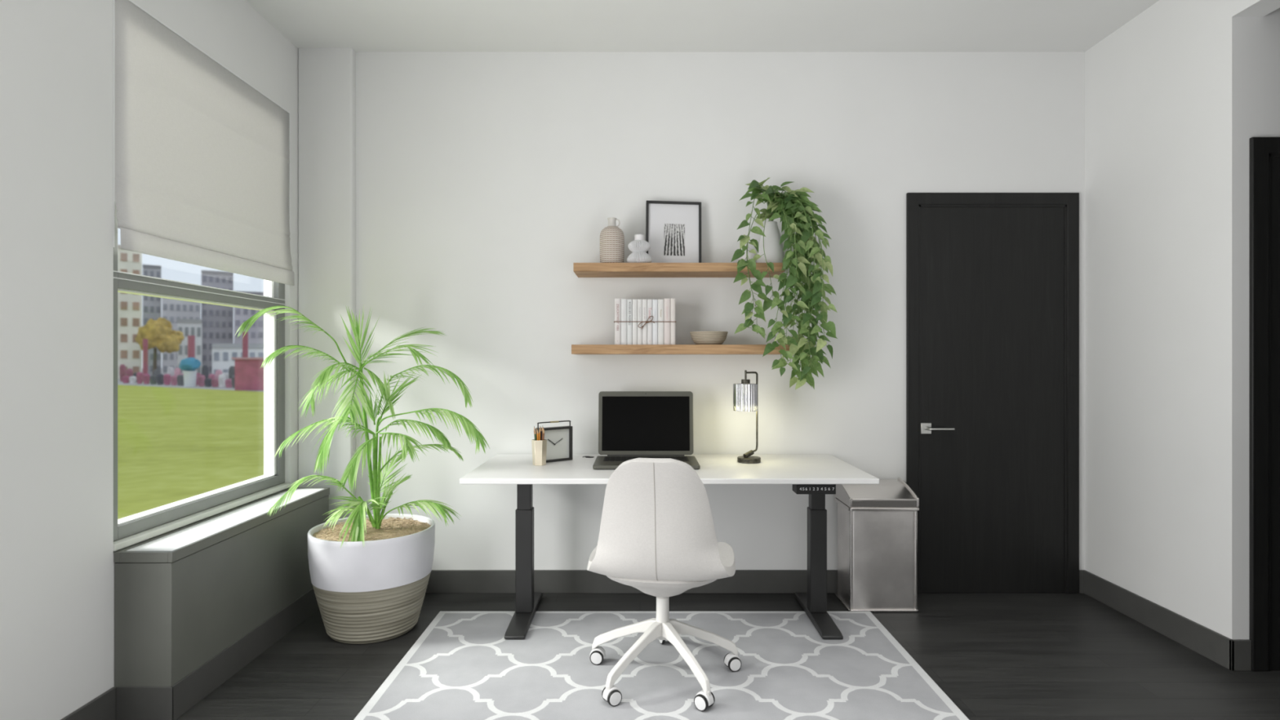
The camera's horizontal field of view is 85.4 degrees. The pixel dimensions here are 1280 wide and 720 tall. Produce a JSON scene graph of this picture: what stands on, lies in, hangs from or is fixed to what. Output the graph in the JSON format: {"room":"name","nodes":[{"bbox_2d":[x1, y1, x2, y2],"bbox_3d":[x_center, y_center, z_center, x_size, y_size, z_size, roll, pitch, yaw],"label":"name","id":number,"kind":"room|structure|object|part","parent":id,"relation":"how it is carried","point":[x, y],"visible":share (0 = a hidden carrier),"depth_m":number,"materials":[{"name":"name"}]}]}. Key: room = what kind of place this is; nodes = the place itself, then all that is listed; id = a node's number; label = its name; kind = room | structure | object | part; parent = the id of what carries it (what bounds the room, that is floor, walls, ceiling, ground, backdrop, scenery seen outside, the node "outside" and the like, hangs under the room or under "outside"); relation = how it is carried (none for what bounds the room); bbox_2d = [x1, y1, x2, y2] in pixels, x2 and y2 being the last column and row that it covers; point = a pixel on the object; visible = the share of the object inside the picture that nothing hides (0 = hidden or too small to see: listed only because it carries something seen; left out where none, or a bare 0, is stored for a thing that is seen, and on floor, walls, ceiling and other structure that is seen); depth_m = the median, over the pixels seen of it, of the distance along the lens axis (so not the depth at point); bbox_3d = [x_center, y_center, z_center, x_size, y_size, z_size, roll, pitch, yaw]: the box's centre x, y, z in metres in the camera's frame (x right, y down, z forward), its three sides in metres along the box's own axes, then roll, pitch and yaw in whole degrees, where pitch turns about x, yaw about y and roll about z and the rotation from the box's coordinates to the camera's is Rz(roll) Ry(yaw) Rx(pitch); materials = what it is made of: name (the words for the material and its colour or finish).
{"room":"office","nodes":[
{"label":"office","id":0,"kind":"room"},
{"bbox_2d":[0,0,297,719],"bbox_3d":[-1.827,-0.198,0.518,0.105,2.835,6.236,0,0,0],"label":"wall","id":1,"kind":"structure","parent":0,"point":[57,564],"depth_m":2.14,"materials":[{"name":"paint"}]},
{"bbox_2d":[60,687,115,719],"bbox_3d":[-1.768,1.160,-0.133,0.012,0.120,4.934,0,0,0],"label":"baseboard","id":2,"kind":"structure","parent":1,"relation":"attached to","point":[103,707],"depth_m":2.26,"materials":[{"name":"paint"}]},
{"bbox_2d":[113,204,290,551],"bbox_3d":[-1.821,-0.302,2.925,0.106,1.895,1.179,0,0,0],"label":"window","id":3,"kind":"structure","parent":1,"relation":"in","point":[135,528],"depth_m":2.91,"materials":[{"name":"metal"}]},
{"bbox_3d":[-1.821,0.633,2.925,0.106,0.023,1.179,0,0,0],"label":"sill","id":4,"kind":"part","parent":3,"relation":"part of","materials":[{"name":"white paint"}]},
{"bbox_2d":[112,0,294,285],"bbox_3d":[-1.766,-0.814,2.925,0.031,0.877,1.181,0,0,0],"label":"blind","id":5,"kind":"object","parent":1,"relation":"attached to","point":[202,156],"visible":1,"depth_m":2.75,"materials":[{"name":"fabric"}]},
{"bbox_2d":[297,48,355,520],"bbox_3d":[-1.633,-0.198,3.627,0.283,2.835,0.077,0,0,0],"label":"column","id":6,"kind":"structure","parent":0,"point":[326,77],"depth_m":3.59,"materials":[{"name":"paint"}]},
{"bbox_2d":[244,0,1159,52],"bbox_3d":[0.910,-1.655,0.568,5.580,0.080,6.336,0,0,0],"label":"ceiling","id":7,"kind":"structure","parent":0,"point":[359,25],"depth_m":3.34,"materials":[{"name":"paint"}]},
{"bbox_2d":[355,52,1084,569],"bbox_3d":[0.276,-0.198,3.686,4.312,2.835,0.100,0,0,0],"label":"wall","id":8,"kind":"structure","parent":0,"point":[482,179],"depth_m":3.64,"materials":[{"name":"paint"}]},
{"bbox_2d":[425,569,837,593],"bbox_3d":[-0.050,1.160,3.630,2.883,0.120,0.012,0,0,0],"label":"baseboard","id":9,"kind":"structure","parent":8,"relation":"attached to","point":[440,581],"depth_m":3.62,"materials":[{"name":"paint"}]},
{"bbox_2d":[573,262,785,277],"bbox_3d":[0.192,-0.454,3.510,1.033,0.043,0.251,0,0,0],"label":"floating shelf","id":10,"kind":"object","parent":8,"relation":"attached to","point":[580,269],"visible":0.78,"depth_m":3.38,"materials":[{"name":"brown wood"}]},
{"bbox_2d":[600,217,624,262],"bbox_3d":[-0.141,-0.593,3.480,0.123,0.236,0.123,0,0,0],"label":"bottle vase","id":11,"kind":"object","parent":10,"relation":"on","point":[611,237],"visible":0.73,"depth_m":3.43,"materials":[{"name":"beige ceramic"}]},
{"bbox_2d":[626,234,651,262],"bbox_3d":[-0.003,-0.548,3.455,0.124,0.147,0.124,0,0,0],"label":"ribbed vase","id":12,"kind":"object","parent":10,"relation":"on","point":[639,247],"visible":0.92,"depth_m":3.42,"materials":[{"name":"grey ceramic"}]},
{"bbox_2d":[645,200,701,262],"bbox_3d":[0.173,-0.647,3.574,0.291,0.352,0.063,0,0,-3],"label":"picture frame","id":13,"kind":"object","parent":10,"relation":"on","point":[673,228],"visible":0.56,"depth_m":3.57,"materials":[{"name":"white paper"}]},
{"bbox_2d":[663,223,684,255],"bbox_3d":[0.177,-0.619,3.569,0.107,0.167,0.001,1,-7,-4],"label":"print","id":14,"kind":"object","parent":13,"relation":"attached to","point":[674,233],"depth_m":3.57},
{"bbox_2d":[736,244,754,262],"bbox_3d":[0.535,-0.530,3.520,0.093,0.113,0.093,0,0,0],"label":"round vase","id":15,"kind":"object","parent":10,"relation":"on","point":[750,255],"visible":0.24,"depth_m":3.48,"materials":[{"name":"white ceramic"}]},
{"bbox_2d":[730,177,837,389],"bbox_3d":[0.688,-0.375,3.404,0.512,1.047,0.332,0,0,0],"label":"trailing plant","id":16,"kind":"object","parent":10,"relation":"on","point":[793,208],"visible":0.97,"depth_m":3.34,"materials":[{"name":"green plant"}]},
{"bbox_3d":[0.660,-0.585,3.500,0.146,0.221,0.146,0,0,0],"label":"plant pot","id":17,"kind":"part","parent":16,"relation":"part of","materials":[{"name":"white ceramic"}]},
{"bbox_2d":[571,344,790,354],"bbox_3d":[0.202,-0.052,3.510,1.073,0.046,0.251,0,0,0],"label":"floating shelf","id":18,"kind":"object","parent":8,"relation":"attached to","point":[575,348],"visible":0.82,"depth_m":3.38,"materials":[{"name":"brown wood"}]},
{"bbox_2d":[614,298,621,344],"bbox_3d":[-0.110,-0.189,3.495,0.030,0.227,0.151,0,0,0],"label":"book","id":19,"kind":"object","parent":18,"relation":"on","point":[617,301],"visible":0.99,"depth_m":3.42,"materials":[{"name":"grey paper"}]},
{"bbox_2d":[613,315,675,328],"bbox_3d":[0.025,-0.184,3.490,0.309,0.067,0.170,0,0,0],"label":"twine","id":20,"kind":"object","parent":19,"relation":"attached to","point":[647,321],"visible":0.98,"depth_m":3.41,"materials":[{"name":"fabric"}]},
{"bbox_2d":[621,298,626,344],"bbox_3d":[-0.080,-0.188,3.495,0.029,0.225,0.151,0,0,0],"label":"book","id":21,"kind":"object","parent":18,"relation":"on","point":[624,301],"visible":1,"depth_m":3.42,"materials":[{"name":"grey paper"}]},
{"bbox_2d":[626,299,632,344],"bbox_3d":[-0.051,-0.187,3.495,0.025,0.224,0.151,0,0,0],"label":"book","id":22,"kind":"object","parent":18,"relation":"on","point":[629,302],"visible":1,"depth_m":3.42,"materials":[{"name":"grey paper"}]},
{"bbox_2d":[632,299,637,344],"bbox_3d":[-0.026,-0.187,3.495,0.024,0.224,0.151,0,0,0],"label":"book","id":23,"kind":"object","parent":18,"relation":"on","point":[634,301],"visible":0.98,"depth_m":3.42,"materials":[{"name":"grey paper"}]},
{"bbox_2d":[637,299,642,344],"bbox_3d":[-0.001,-0.187,3.495,0.023,0.224,0.151,0,0,0],"label":"book","id":24,"kind":"object","parent":18,"relation":"on","point":[639,301],"visible":0.99,"depth_m":3.42,"materials":[{"name":"grey paper"}]},
{"bbox_2d":[642,299,647,344],"bbox_3d":[0.024,-0.187,3.495,0.024,0.224,0.151,0,0,0],"label":"book","id":25,"kind":"object","parent":18,"relation":"on","point":[644,301],"visible":0.98,"depth_m":3.42,"materials":[{"name":"grey paper"}]},
{"bbox_2d":[647,299,652,344],"bbox_3d":[0.049,-0.187,3.495,0.024,0.224,0.151,0,0,0],"label":"book","id":26,"kind":"object","parent":18,"relation":"on","point":[649,301],"visible":0.98,"depth_m":3.42,"materials":[{"name":"grey paper"}]},
{"bbox_2d":[652,299,657,344],"bbox_3d":[0.075,-0.187,3.495,0.026,0.223,0.151,0,0,0],"label":"book","id":27,"kind":"object","parent":18,"relation":"on","point":[655,302],"visible":0.98,"depth_m":3.42,"materials":[{"name":"grey paper"}]},
{"bbox_2d":[657,299,663,344],"bbox_3d":[0.103,-0.187,3.495,0.029,0.224,0.151,0,0,0],"label":"book","id":28,"kind":"object","parent":18,"relation":"on","point":[660,302],"visible":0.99,"depth_m":3.42,"materials":[{"name":"grey paper"}]},
{"bbox_2d":[663,298,670,344],"bbox_3d":[0.134,-0.190,3.495,0.031,0.228,0.151,0,0,0],"label":"book","id":29,"kind":"object","parent":18,"relation":"on","point":[666,301],"visible":0.99,"depth_m":3.42,"materials":[{"name":"grey paper"}]},
{"bbox_2d":[670,298,675,344],"bbox_3d":[0.163,-0.190,3.495,0.024,0.228,0.151,0,0,0],"label":"book","id":30,"kind":"object","parent":18,"relation":"on","point":[672,300],"visible":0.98,"depth_m":3.42,"materials":[{"name":"grey paper"}]},
{"bbox_2d":[689,331,728,344],"bbox_3d":[0.345,-0.108,3.480,0.191,0.066,0.191,0,0,0],"label":"ribbed bowl","id":31,"kind":"object","parent":18,"relation":"on","point":[698,337],"visible":0.88,"depth_m":3.41,"materials":[{"name":"beige ceramic"}]},
{"bbox_2d":[906,192,1079,593],"bbox_3d":[1.845,0.173,3.602,0.899,2.094,0.069,0,0,0],"label":"door","id":32,"kind":"structure","parent":8,"relation":"in","point":[993,278],"depth_m":3.63,"materials":[{"name":"black wood"}]},
{"bbox_3d":[1.494,0.357,3.622,0.054,0.056,0.009,0,0,0],"label":"handle plate","id":33,"kind":"part","parent":32,"relation":"part of","materials":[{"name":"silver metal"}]},
{"bbox_3d":[1.553,0.357,3.593,0.133,0.013,0.052,0,0,0],"label":"handle lever","id":34,"kind":"part","parent":32,"relation":"part of","materials":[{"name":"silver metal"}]},
{"bbox_2d":[176,592,1279,719],"bbox_3d":[0.910,1.245,0.568,5.580,0.050,6.336,0,0,0],"label":"floor","id":35,"kind":"structure","parent":0,"point":[995,655],"depth_m":2.80,"materials":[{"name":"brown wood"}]},
{"bbox_2d":[113,487,329,719],"bbox_3d":[-1.673,0.934,2.927,0.200,0.572,1.194,0,0,0],"label":"window ledge","id":36,"kind":"object","parent":35,"relation":"on","point":[196,603],"visible":0.85,"depth_m":2.55,"materials":[{"name":"paint"}]},
{"bbox_2d":[234,305,490,644],"bbox_3d":[-1.217,0.486,3.123,1.026,1.467,0.588,0,0,-17],"label":"potted palm","id":37,"kind":"object","parent":35,"relation":"on","point":[370,574],"visible":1,"depth_m":3.01,"materials":[{"name":"green plant"}]},
{"bbox_3d":[-1.302,0.055,3.170,0.072,0.060,0.015,0,0,0],"label":"stem","id":38,"kind":"part","parent":37,"relation":"part of","materials":[{"name":"green plant"}]},
{"bbox_3d":[-1.228,0.683,3.119,0.080,0.145,0.017,0,0,-20],"label":"stem","id":39,"kind":"part","parent":37,"relation":"part of","materials":[{"name":"green plant"}]},
{"bbox_3d":[-1.233,0.391,3.163,0.102,0.753,0.022,0,0,15],"label":"stem","id":40,"kind":"part","parent":37,"relation":"part of","materials":[{"name":"green plant"}]},
{"bbox_2d":[307,513,435,644],"bbox_3d":[-1.212,0.988,3.150,0.539,0.462,0.539,0,0,0],"label":"pot","id":41,"kind":"object","parent":37,"relation":"attached to","point":[373,589],"depth_m":2.95,"materials":[{"name":"white ceramic"}]},
{"bbox_3d":[-1.193,0.548,3.135,0.031,0.433,0.016,0,0,-38],"label":"stem","id":42,"kind":"part","parent":37,"relation":"part of","materials":[{"name":"green plant"}]},
{"bbox_3d":[-1.196,0.513,3.165,0.035,0.513,0.024,0,0,0],"label":"stem","id":43,"kind":"part","parent":37,"relation":"part of","materials":[{"name":"green plant"}]},
{"bbox_3d":[-1.184,0.557,3.149,0.021,0.418,0.016,0,0,22],"label":"stem","id":44,"kind":"part","parent":37,"relation":"part of","materials":[{"name":"green plant"}]},
{"bbox_3d":[-1.166,0.682,3.171,0.068,0.158,0.015,0,0,-23],"label":"stem","id":45,"kind":"part","parent":37,"relation":"part of","materials":[{"name":"green plant"}]},
{"bbox_2d":[353,611,968,719],"bbox_3d":[0.072,1.216,1.849,2.077,0.008,2.998,0,0,0],"label":"rug","id":46,"kind":"object","parent":35,"relation":"on","point":[463,666],"visible":1,"depth_m":2.68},
{"bbox_2d":[586,457,741,711],"bbox_3d":[0.080,0.776,2.683,0.596,0.872,0.638,0,0,16],"label":"office chair","id":47,"kind":"object","parent":46,"relation":"on","point":[657,538],"visible":1,"depth_m":2.44,"materials":[{"name":"plastic"}]},
{"bbox_3d":[-0.059,1.083,2.725,0.290,0.170,0.039,0,0,24],"label":"leg","id":48,"kind":"part","parent":47,"relation":"part of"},
{"bbox_3d":[-0.020,1.083,2.541,0.039,0.170,0.290,0,0,42],"label":"leg","id":49,"kind":"part","parent":47,"relation":"part of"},
{"bbox_3d":[0.167,1.083,2.522,0.039,0.170,0.290,0,0,-30],"label":"leg","id":50,"kind":"part","parent":47,"relation":"part of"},
{"bbox_3d":[0.243,1.083,2.693,0.290,0.170,0.039,0,0,-12],"label":"leg","id":51,"kind":"part","parent":47,"relation":"part of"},
{"bbox_2d":[459,453,879,639],"bbox_3d":[0.122,0.851,3.246,1.741,0.718,0.748,0,0,0],"label":"desk","id":52,"kind":"object","parent":46,"relation":"on","point":[816,475],"visible":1,"depth_m":3.20,"materials":[{"name":"white laminate"}]},
{"bbox_3d":[-0.544,0.941,3.275,0.078,0.482,0.070,0,0,0],"label":"leg","id":53,"kind":"part","parent":52,"relation":"part of","materials":[{"name":"black metal"}]},
{"bbox_2d":[531,439,546,465],"bbox_3d":[-0.472,0.432,3.250,0.072,0.118,0.063,0,0,0],"label":"pencil cup","id":54,"kind":"object","parent":52,"relation":"on","point":[539,447],"visible":0.98,"depth_m":3.22,"materials":[{"name":"beige ceramic"}]},
{"bbox_2d":[535,420,572,462],"bbox_3d":[-0.414,0.393,3.361,0.196,0.195,0.030,0,0,-39],"label":"desk clock","id":55,"kind":"object","parent":52,"relation":"on","point":[559,439],"visible":0.87,"depth_m":3.37,"materials":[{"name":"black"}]},
{"bbox_2d":[592,391,700,469],"bbox_3d":[0.029,0.323,3.282,0.482,0.332,0.364,0,0,0],"label":"laptop","id":56,"kind":"object","parent":52,"relation":"on","point":[633,424],"visible":0.8,"depth_m":3.43,"materials":[{"name":"black metal"}]},
{"bbox_2d":[733,369,760,463],"bbox_3d":[0.516,0.270,3.340,0.130,0.442,0.118,0,0,0],"label":"table lamp","id":57,"kind":"object","parent":52,"relation":"on","point":[744,393],"visible":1,"depth_m":3.30,"materials":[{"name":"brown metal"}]},
{"bbox_3d":[0.510,0.180,3.340,0.118,0.128,0.118,0,0,0],"label":"lamp shade","id":58,"kind":"part","parent":57,"relation":"part of","materials":[{"name":"glass"}]},
{"bbox_3d":[0.509,0.071,3.340,0.009,0.044,0.009,0,0,15],"label":"lamp stem","id":59,"kind":"part","parent":57,"relation":"part of","materials":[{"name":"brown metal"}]},
{"bbox_3d":[0.738,0.539,2.942,0.164,0.046,0.085,0,0,0],"label":"control panel","id":60,"kind":"part","parent":52,"relation":"part of","materials":[{"name":"black plastic"}]},
{"bbox_3d":[0.836,0.941,3.275,0.078,0.482,0.070,0,0,0],"label":"leg","id":61,"kind":"part","parent":52,"relation":"part of","materials":[{"name":"black metal"}]},
{"bbox_2d":[834,477,919,612],"bbox_3d":[1.181,0.915,3.478,0.348,0.609,0.261,0,0,0],"label":"trash bin","id":62,"kind":"object","parent":35,"relation":"on","point":[877,523],"visible":0.88,"depth_m":3.36,"materials":[{"name":"silver metal"}]},
{"bbox_3d":[1.181,0.667,3.478,0.318,0.094,0.255,0,0,0],"label":"lid","id":63,"kind":"part","parent":62,"relation":"part of","materials":[{"name":"silver metal"}]},
{"bbox_2d":[1084,0,1279,639],"bbox_3d":[2.393,-0.198,0.518,0.123,2.835,6.236,0,0,0],"label":"wall","id":64,"kind":"structure","parent":0,"point":[1174,95],"depth_m":3.04,"materials":[{"name":"paint"}]},
{"bbox_2d":[1079,569,1251,671],"bbox_3d":[2.346,1.160,3.178,0.078,0.120,0.919,0,0,-2],"label":"baseboard","id":65,"kind":"structure","parent":64,"relation":"attached to","point":[1234,655],"depth_m":3.03,"materials":[{"name":"paint"}]},
{"bbox_2d":[1262,8,1279,137],"bbox_3d":[3.118,-0.198,0.115,1.325,2.835,5.430,0,0,0],"label":"wall","id":66,"kind":"structure","parent":0,"point":[1271,21],"depth_m":2.73,"materials":[{"name":"paint"}]},
{"bbox_2d":[1248,137,1279,671],"bbox_3d":[2.849,0.173,2.722,0.902,2.094,0.018,0,0,0],"label":"door","id":67,"kind":"structure","parent":66,"relation":"in","point":[1264,152],"depth_m":2.72,"materials":[{"name":"black wood"}]},
{"label":"outside","id":68,"kind":"structure","parent":0,"visible":0},
{"bbox_2d":[117,368,263,391],"bbox_3d":[-45.950,1.575,62.500,88.100,0.090,175.000,0,0,0],"label":"ground","id":69,"kind":"structure","parent":68,"point":[121,383],"depth_m":39.98,"materials":[{"name":"grey concrete"}]},
{"bbox_2d":[119,364,125,381],"bbox_3d":[-36.779,0.916,49.292,0.372,1.208,0.353,0,0,0],"label":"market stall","id":70,"kind":"object","parent":69,"relation":"on","point":[122,367],"visible":0.83,"depth_m":49.17,"materials":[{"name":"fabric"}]},
{"bbox_2d":[122,375,128,382],"bbox_3d":[-33.844,1.282,45.653,0.383,0.475,0.364,0,0,0],"label":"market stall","id":71,"kind":"object","parent":69,"relation":"on","point":[126,378],"visible":0.96,"depth_m":45.53,"materials":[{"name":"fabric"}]},
{"bbox_2d":[125,368,133,382],"bbox_3d":[-35.820,1.062,48.653,0.413,0.916,0.393,0,0,0],"label":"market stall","id":72,"kind":"object","parent":69,"relation":"on","point":[129,372],"visible":0.71,"depth_m":48.52,"materials":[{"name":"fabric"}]},
{"bbox_2d":[117,244,142,378],"bbox_3d":[-44.476,-3.913,58.363,3.983,10.866,6.120,0,0,-37],"label":"building","id":73,"kind":"structure","parent":69,"relation":"on","point":[129,305],"depth_m":56.73,"materials":[{"name":"beige"}]},
{"bbox_2d":[128,376,136,383],"bbox_3d":[-32.962,1.288,45.064,0.375,0.463,0.356,0,0,0],"label":"market stall","id":74,"kind":"object","parent":69,"relation":"on","point":[132,380],"visible":0.99,"depth_m":44.94,"materials":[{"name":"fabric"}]},
{"bbox_2d":[136,372,142,383],"bbox_3d":[-32.102,1.150,44.491,0.350,0.739,0.333,0,0,0],"label":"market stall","id":75,"kind":"object","parent":69,"relation":"on","point":[140,375],"visible":0.99,"depth_m":44.38,"materials":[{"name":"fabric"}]},
{"bbox_2d":[142,338,147,382],"bbox_3d":[-34.687,0.020,48.618,0.300,3.000,0.285,0,0,0],"label":"post","id":76,"kind":"object","parent":69,"relation":"on","point":[144,340],"visible":0.72,"depth_m":48.49,"materials":[{"name":"red metal"}]},
{"bbox_2d":[142,373,150,383],"bbox_3d":[-31.264,1.194,43.932,0.372,0.652,0.354,0,0,0],"label":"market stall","id":77,"kind":"object","parent":69,"relation":"on","point":[146,380],"visible":0.96,"depth_m":43.80,"materials":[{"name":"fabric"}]},
{"bbox_2d":[142,264,161,374],"bbox_3d":[-52.365,-4.167,74.407,1.585,11.374,6.120,0,0,-35],"label":"building","id":78,"kind":"structure","parent":69,"relation":"on","point":[152,306],"depth_m":71.98,"materials":[{"name":"grey concrete"}]},
{"bbox_2d":[149,374,156,384],"bbox_3d":[-30.446,1.222,43.387,0.383,0.597,0.364,0,0,0],"label":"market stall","id":79,"kind":"object","parent":69,"relation":"on","point":[153,378],"visible":0.94,"depth_m":43.26,"materials":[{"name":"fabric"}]},
{"bbox_2d":[153,368,160,375],"bbox_3d":[-32.222,1.071,46.253,0.395,0.898,0.375,0,0,0],"label":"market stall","id":80,"kind":"object","parent":69,"relation":"on","point":[156,371],"visible":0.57,"depth_m":46.13,"materials":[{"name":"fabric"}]},
{"bbox_2d":[134,317,184,374],"bbox_3d":[-38.618,-0.962,55.601,3.432,4.971,2.391,0,0,-16],"label":"tree","id":81,"kind":"object","parent":69,"relation":"on","point":[159,333],"visible":0.94,"depth_m":55.17,"materials":[{"name":"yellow plant"}]},
{"bbox_3d":[-38.610,-1.997,55.607,3.425,2.901,2.392,0,0,-18],"label":"crown","id":82,"kind":"part","parent":81,"relation":"part of","materials":[{"name":"yellow plant"}]},
{"bbox_2d":[156,373,164,384],"bbox_3d":[-29.648,1.193,42.855,0.391,0.654,0.372,0,0,0],"label":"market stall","id":83,"kind":"object","parent":69,"relation":"on","point":[160,376],"visible":0.89,"depth_m":42.72,"materials":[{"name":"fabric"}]},
{"bbox_2d":[163,373,170,385],"bbox_3d":[-28.870,1.187,42.336,0.380,0.667,0.361,0,0,0],"label":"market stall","id":84,"kind":"object","parent":69,"relation":"on","point":[166,377],"visible":0.99,"depth_m":42.21,"materials":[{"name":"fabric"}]},
{"bbox_2d":[167,366,173,376],"bbox_3d":[-30.552,0.984,45.140,0.377,1.072,0.359,0,0,0],"label":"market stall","id":85,"kind":"object","parent":69,"relation":"on","point":[171,370],"visible":0.62,"depth_m":45.02,"materials":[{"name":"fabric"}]},
{"bbox_2d":[170,375,177,385],"bbox_3d":[-28.111,1.232,41.830,0.360,0.577,0.342,0,0,0],"label":"market stall","id":86,"kind":"object","parent":69,"relation":"on","point":[173,378],"visible":0.94,"depth_m":41.71,"materials":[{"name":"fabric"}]},
{"bbox_2d":[173,368,181,376],"bbox_3d":[-29.747,1.015,44.604,0.360,1.009,0.342,0,0,0],"label":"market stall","id":87,"kind":"object","parent":69,"relation":"on","point":[177,371],"visible":0.56,"depth_m":44.48,"materials":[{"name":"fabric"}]},
{"bbox_2d":[177,374,183,385],"bbox_3d":[-27.369,1.203,41.336,0.410,0.634,0.390,0,0,0],"label":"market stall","id":88,"kind":"object","parent":69,"relation":"on","point":[180,377],"visible":0.82,"depth_m":41.19,"materials":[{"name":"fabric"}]},
{"bbox_2d":[161,297,200,374],"bbox_3d":[-47.912,-2.957,72.464,3.256,8.955,6.120,0,0,-33],"label":"building","id":89,"kind":"structure","parent":69,"relation":"on","point":[172,310],"depth_m":69.68,"materials":[{"name":"grey concrete"}]},
{"bbox_2d":[177,319,201,373],"bbox_3d":[-40.022,-1.005,61.631,1.790,5.051,4.120,0,0,-33],"label":"building","id":90,"kind":"structure","parent":69,"relation":"on","point":[188,326],"depth_m":59.98,"materials":[{"name":"grey concrete"}]},
{"bbox_2d":[178,357,200,386],"bbox_3d":[-25.451,0.685,39.234,1.047,1.670,1.006,0,0,0],"label":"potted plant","id":91,"kind":"object","parent":69,"relation":"on","point":[188,366],"visible":1,"depth_m":38.96,"materials":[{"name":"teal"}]},
{"bbox_2d":[187,335,195,358],"bbox_3d":[-29.014,-0.030,44.836,0.400,3.100,0.380,0,0,0],"label":"post","id":92,"kind":"object","parent":69,"relation":"on","point":[191,339],"visible":0.34,"depth_m":44.68,"materials":[{"name":"red paint"}]},
{"bbox_2d":[197,374,205,386],"bbox_3d":[-25.246,1.194,39.920,0.376,0.653,0.358,0,0,0],"label":"market stall","id":93,"kind":"object","parent":69,"relation":"on","point":[201,378],"visible":0.93,"depth_m":39.79,"materials":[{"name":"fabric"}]},
{"bbox_2d":[201,364,208,378],"bbox_3d":[-26.710,0.917,42.579,0.378,1.206,0.359,0,0,0],"label":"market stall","id":94,"kind":"object","parent":69,"relation":"on","point":[205,370],"visible":0.65,"depth_m":42.46,"materials":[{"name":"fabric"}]},
{"bbox_2d":[204,378,211,386],"bbox_3d":[-24.570,1.284,39.469,0.396,0.471,0.377,0,0,0],"label":"market stall","id":95,"kind":"object","parent":69,"relation":"on","point":[207,382],"visible":0.88,"depth_m":39.33,"materials":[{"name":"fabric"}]},
{"bbox_2d":[208,373,215,379],"bbox_3d":[-25.993,1.181,42.101,0.371,0.678,0.353,0,0,0],"label":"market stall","id":96,"kind":"object","parent":69,"relation":"on","point":[211,376],"visible":0.58,"depth_m":41.97,"materials":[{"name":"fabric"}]},
{"bbox_2d":[211,378,218,386],"bbox_3d":[-23.909,1.291,39.029,0.377,0.458,0.358,0,0,0],"label":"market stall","id":97,"kind":"object","parent":69,"relation":"on","point":[215,382],"visible":0.96,"depth_m":38.90,"materials":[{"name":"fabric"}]},
{"bbox_2d":[201,270,233,374],"bbox_3d":[-45.410,-3.855,74.518,2.838,10.751,6.120,0,0,-31],"label":"building","id":98,"kind":"structure","parent":69,"relation":"on","point":[217,321],"depth_m":71.90,"materials":[{"name":"grey concrete"}]},
{"bbox_2d":[215,369,222,379],"bbox_3d":[-25.293,1.051,41.634,0.380,0.939,0.361,0,0,0],"label":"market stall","id":99,"kind":"object","parent":69,"relation":"on","point":[218,372],"visible":0.58,"depth_m":41.47,"materials":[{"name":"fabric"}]},
{"bbox_2d":[218,374,226,387],"bbox_3d":[-23.263,1.161,38.598,0.350,0.719,0.333,0,0,0],"label":"market stall","id":100,"kind":"object","parent":69,"relation":"on","point":[222,378],"visible":0.99,"depth_m":38.48,"materials":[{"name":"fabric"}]},
{"bbox_2d":[222,372,228,379],"bbox_3d":[-24.607,1.136,41.177,0.413,0.768,0.393,0,0,0],"label":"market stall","id":101,"kind":"object","parent":69,"relation":"on","point":[226,374],"visible":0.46,"depth_m":41.06,"materials":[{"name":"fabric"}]},
{"bbox_2d":[225,378,231,387],"bbox_3d":[-22.631,1.281,38.177,0.376,0.478,0.358,0,0,0],"label":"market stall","id":102,"kind":"object","parent":69,"relation":"on","point":[228,381],"visible":0.86,"depth_m":38.04,"materials":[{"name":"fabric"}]},
{"bbox_2d":[228,366,235,378],"bbox_3d":[-23.937,0.942,40.730,0.406,1.157,0.386,0,0,0],"label":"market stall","id":103,"kind":"object","parent":69,"relation":"on","point":[232,369],"visible":0.54,"depth_m":40.58,"materials":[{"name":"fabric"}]},
{"bbox_2d":[231,374,235,387],"bbox_3d":[-22.012,1.171,37.764,0.419,0.697,0.398,0,0,0],"label":"market stall","id":104,"kind":"object","parent":69,"relation":"on","point":[233,376],"visible":0.42,"depth_m":37.59,"materials":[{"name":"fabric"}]},
{"bbox_2d":[212,343,263,375],"bbox_3d":[-28.733,0.195,49.692,3.196,2.651,4.120,0,0,-30],"label":"building","id":105,"kind":"structure","parent":69,"relation":"on","point":[222,353],"depth_m":47.69,"materials":[{"name":"grey concrete"}]},
{"bbox_2d":[242,331,248,357],"bbox_3d":[-23.386,-0.080,41.084,0.300,3.200,0.285,0,0,0],"label":"post","id":106,"kind":"object","parent":69,"relation":"on","point":[245,340],"visible":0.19,"depth_m":40.96,"materials":[{"name":"red paint"}]},
{"bbox_2d":[231,357,263,390],"bbox_3d":[-19.372,0.695,35.283,2.000,1.650,1.400,0,0,0],"label":"kiosk","id":107,"kind":"object","parent":69,"relation":"on","point":[249,373],"visible":0.57,"depth_m":34.69,"materials":[{"name":"pink"}]},
{"bbox_2d":[234,290,263,343],"bbox_3d":[-38.929,-2.654,72.619,5.992,8.349,6.120,0,0,-28],"label":"building","id":108,"kind":"structure","parent":69,"relation":"on","point":[255,333],"depth_m":69.27,"materials":[{"name":"grey"}]},
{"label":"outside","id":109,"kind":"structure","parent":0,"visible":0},
{"bbox_2d":[117,384,263,519],"bbox_3d":[-43.914,1.545,20.070,106.752,0.050,80.141,0,0,0],"label":"lawn","id":110,"kind":"structure","parent":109,"point":[175,444],"depth_m":12.60,"materials":[{"name":"green plant"}]}
]}

